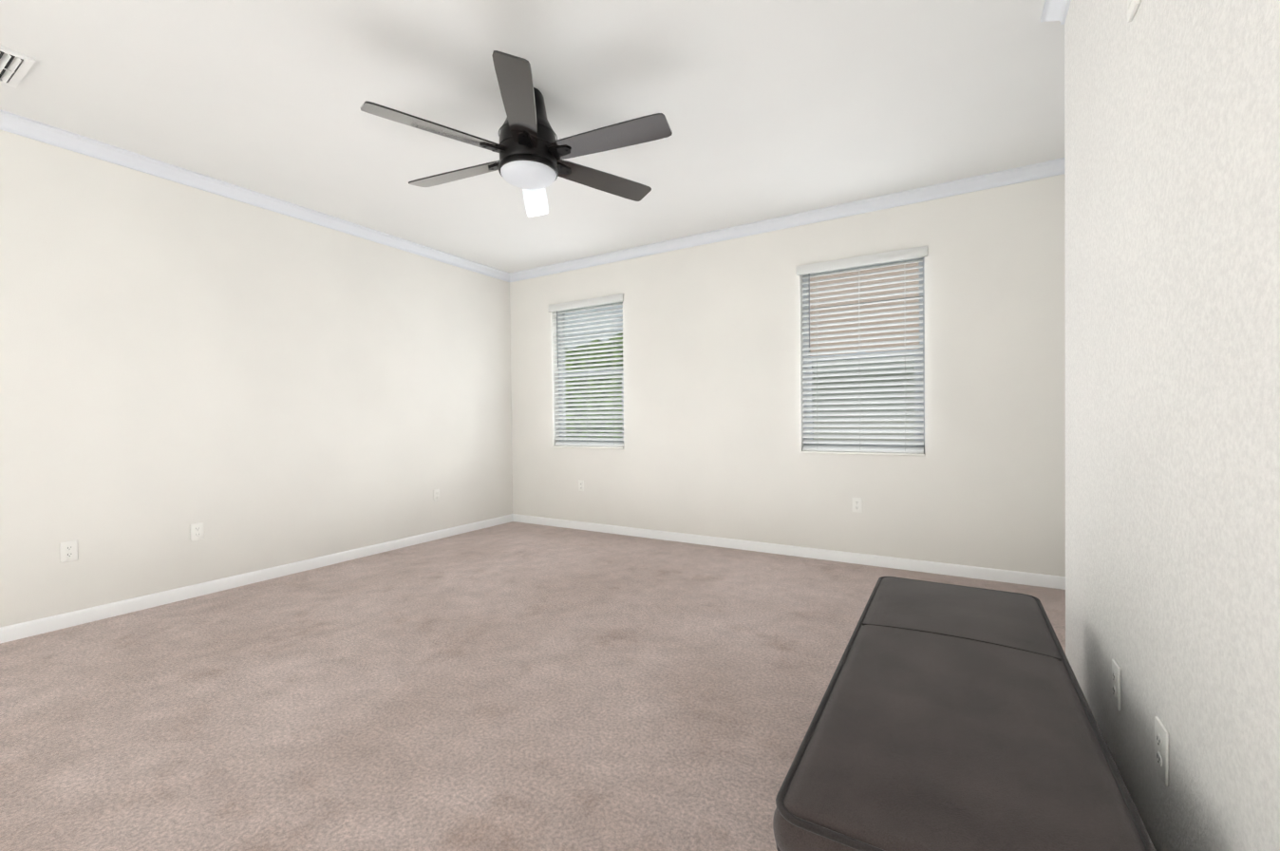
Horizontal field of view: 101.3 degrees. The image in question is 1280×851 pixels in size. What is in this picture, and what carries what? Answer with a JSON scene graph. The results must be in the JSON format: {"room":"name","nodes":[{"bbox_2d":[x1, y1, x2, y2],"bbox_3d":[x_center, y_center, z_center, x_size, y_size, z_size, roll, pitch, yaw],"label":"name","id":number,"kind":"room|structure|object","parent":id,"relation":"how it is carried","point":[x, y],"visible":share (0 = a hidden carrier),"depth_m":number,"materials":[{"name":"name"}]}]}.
{"room":"empty bedroom","nodes":[
{"label":"empty bedroom","id":0,"kind":"room"},
{"bbox_2d":[0,129,512,627],"bbox_3d":[-3.175,-0.258,3.335,0.200,2.800,6.717,0,1,31],"label":"wall","id":1,"kind":"structure","parent":0,"point":[251,387],"depth_m":3.57,"materials":[{"name":"paint"}]},
{"bbox_2d":[59,540,77,562],"bbox_3d":[-3.255,0.717,2.994,0.008,0.115,0.070,0,1,31],"label":"electrical outlet","id":2,"kind":"object","parent":1,"relation":"attached to","point":[68,551],"visible":1,"depth_m":2.99,"materials":[{"name":"white plastic"}]},
{"bbox_2d":[190,522,204,541],"bbox_3d":[-2.951,0.708,3.499,0.008,0.115,0.070,0,1,31],"label":"electrical outlet","id":3,"kind":"object","parent":1,"relation":"attached to","point":[197,532],"visible":1,"depth_m":3.50,"materials":[{"name":"white plastic"}]},
{"bbox_2d":[0,109,512,282],"bbox_3d":[-3.074,-1.618,3.249,0.070,0.080,6.317,0,1,31],"label":"crown molding","id":4,"kind":"structure","parent":1,"relation":"attached to","point":[32,129],"depth_m":3.54,"materials":[{"name":"white wood"}]},
{"bbox_2d":[0,513,512,643],"bbox_3d":[-3.069,1.101,3.296,0.014,0.082,6.317,0,1,31],"label":"baseboard","id":5,"kind":"structure","parent":1,"relation":"attached to","point":[23,630],"depth_m":3.56,"materials":[{"name":"white wood"}]},
{"bbox_2d":[433,489,440,501],"bbox_3d":[-1.980,0.679,5.120,0.008,0.115,0.070,0,1,31],"label":"electrical outlet","id":6,"kind":"object","parent":1,"relation":"attached to","point":[437,495],"visible":1,"depth_m":5.12,"materials":[{"name":"white plastic"}]},
{"bbox_2d":[0,0,1064,272],"bbox_3d":[-0.896,-1.726,1.942,5.550,0.120,6.717,0,1,31],"label":"ceiling","id":7,"kind":"structure","parent":0,"point":[773,108],"depth_m":2.69,"materials":[{"name":"paint"}]},
{"bbox_2d":[0,45,35,88],"bbox_3d":[-2.971,-1.638,2.303,0.360,0.019,0.360,0,1,31],"label":"ceiling vent","id":8,"kind":"object","parent":7,"relation":"in","point":[15,66],"visible":1,"depth_m":2.39,"materials":[{"name":"white metal"}]},
{"bbox_2d":[360,50,672,217],"bbox_3d":[-0.567,-1.452,2.662,1.505,0.452,1.436,0,1,31],"label":"ceiling fan","id":9,"kind":"object","parent":7,"relation":"hanging from","point":[532,150],"visible":1,"depth_m":2.53,"materials":[{"name":"black metal"}]},
{"bbox_2d":[0,521,1065,850],"bbox_3d":[-0.866,1.184,1.976,5.550,0.100,6.717,0,1,31],"label":"floor","id":10,"kind":"structure","parent":0,"point":[517,687],"depth_m":2.15,"materials":[{"name":"beige carpet"}]},
{"bbox_2d":[772,576,1156,850],"bbox_3d":[0.837,0.868,1.401,0.535,0.509,1.530,0,1,31],"label":"ottoman bench","id":11,"kind":"object","parent":10,"relation":"on","point":[950,717],"visible":1,"depth_m":1.03,"materials":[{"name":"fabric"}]},
{"bbox_2d":[509,173,1065,576],"bbox_3d":[0.880,-0.317,4.702,5.350,2.800,0.200,0,1,31],"label":"wall","id":12,"kind":"structure","parent":0,"point":[713,380],"depth_m":4.31,"materials":[{"name":"paint"}]},
{"bbox_2d":[578,479,583,490],"bbox_3d":[-0.618,0.630,5.495,0.070,0.115,0.008,0,1,31],"label":"electrical outlet","id":13,"kind":"object","parent":12,"relation":"attached to","point":[580,485],"visible":1,"depth_m":5.49,"materials":[{"name":"white plastic"}]},
{"bbox_2d":[552,445,623,449],"bbox_3d":[-0.527,0.225,5.483,0.908,0.019,0.112,0,1,31],"label":"window sill","id":14,"kind":"structure","parent":12,"relation":"attached to","point":[611,447],"depth_m":5.42,"materials":[{"name":"white wood"}]},
{"bbox_2d":[557,301,623,442],"bbox_3d":[-0.493,-0.527,5.544,0.910,1.520,0.092,0,1,31],"label":"window","id":15,"kind":"structure","parent":12,"relation":"in","point":[562,344],"depth_m":5.63,"materials":[{"name":"grey plastic"}]},
{"bbox_2d":[548,293,624,446],"bbox_3d":[-0.546,-0.542,5.455,0.954,1.511,0.092,0,1,31],"label":"window blinds","id":16,"kind":"object","parent":15,"relation":"attached to","point":[592,302],"visible":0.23,"depth_m":5.45,"materials":[{"name":"white plastic"}]},
{"bbox_2d":[508,157,1064,282],"bbox_3d":[0.749,-1.674,4.599,5.060,0.080,0.070,0,1,31],"label":"crown molding","id":17,"kind":"structure","parent":12,"relation":"attached to","point":[1055,167],"depth_m":4.17,"materials":[{"name":"white wood"}]},
{"bbox_2d":[512,513,1065,589],"bbox_3d":[0.767,1.044,4.671,5.120,0.082,0.014,0,1,31],"label":"baseboard","id":18,"kind":"structure","parent":12,"relation":"attached to","point":[956,570],"depth_m":4.23,"materials":[{"name":"white wood"}]},
{"bbox_2d":[852,497,862,512],"bbox_3d":[1.698,0.622,4.107,0.070,0.115,0.008,0,1,31],"label":"electrical outlet","id":19,"kind":"object","parent":12,"relation":"attached to","point":[857,504],"visible":1,"depth_m":4.10,"materials":[{"name":"white plastic"}]},
{"bbox_2d":[800,450,924,455],"bbox_3d":[1.733,0.217,4.129,0.898,0.019,0.112,0,1,31],"label":"window sill","id":20,"kind":"structure","parent":12,"relation":"attached to","point":[865,453],"depth_m":4.06,"materials":[{"name":"white wood"}]},
{"bbox_2d":[802,257,924,452],"bbox_3d":[1.767,-0.535,4.189,0.900,1.520,0.092,0,1,31],"label":"window","id":21,"kind":"structure","parent":12,"relation":"in","point":[881,351],"depth_m":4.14,"materials":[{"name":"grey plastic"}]},
{"bbox_2d":[796,245,927,452],"bbox_3d":[1.714,-0.550,4.101,0.944,1.511,0.092,0,1,31],"label":"window blinds","id":22,"kind":"object","parent":21,"relation":"attached to","point":[905,254],"visible":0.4,"depth_m":4.09,"materials":[{"name":"white plastic"}]},
{"bbox_2d":[1064,0,1279,850],"bbox_3d":[0.795,-0.260,-0.029,0.630,2.800,4.630,0,1,31],"label":"wall","id":23,"kind":"structure","parent":0,"point":[1172,140],"depth_m":1.05,"materials":[{"name":"paint"}]},
{"bbox_2d":[1040,0,1071,24],"bbox_3d":[0.522,-1.620,0.203,0.070,0.080,4.610,0,1,31],"label":"crown molding","id":24,"kind":"structure","parent":23,"relation":"attached to","point":[1053,9],"depth_m":2.09,"materials":[{"name":"white wood"}]},
{"bbox_2d":[1111,658,1120,710],"bbox_3d":[1.310,0.712,1.446,0.008,0.115,0.070,0,1,31],"label":"electrical outlet","id":25,"kind":"object","parent":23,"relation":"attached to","point":[1116,683],"visible":0.96,"depth_m":1.43,"materials":[{"name":"white plastic"}]},
{"bbox_2d":[1127,0,1140,22],"bbox_3d":[1.203,-1.060,1.281,0.012,0.110,0.070,0,1,31],"label":"light switch","id":26,"kind":"object","parent":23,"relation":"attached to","point":[1132,7],"visible":1,"depth_m":1.28,"materials":[{"name":"white plastic"}]},
{"bbox_2d":[1154,715,1168,786],"bbox_3d":[1.120,0.698,1.129,0.008,0.115,0.070,0,1,31],"label":"electrical outlet","id":27,"kind":"object","parent":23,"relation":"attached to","point":[1161,749],"visible":1,"depth_m":1.12,"materials":[{"name":"white plastic"}]},
{"label":"outside","id":28,"kind":"structure","parent":0,"visible":0},
{"bbox_3d":[17.162,3.747,27.317,70.000,0.200,55.163,0,1,31],"label":"ground","id":29,"kind":"structure","parent":28,"visible":0},
{"bbox_2d":[564,333,623,440],"bbox_3d":[-1.490,1.113,9.813,6.331,5.870,3.751,0,1,31],"label":"tree","id":30,"kind":"object","parent":29,"relation":"on","point":[597,353],"depth_m":8.54,"materials":[{"name":"green plant"}]}
]}

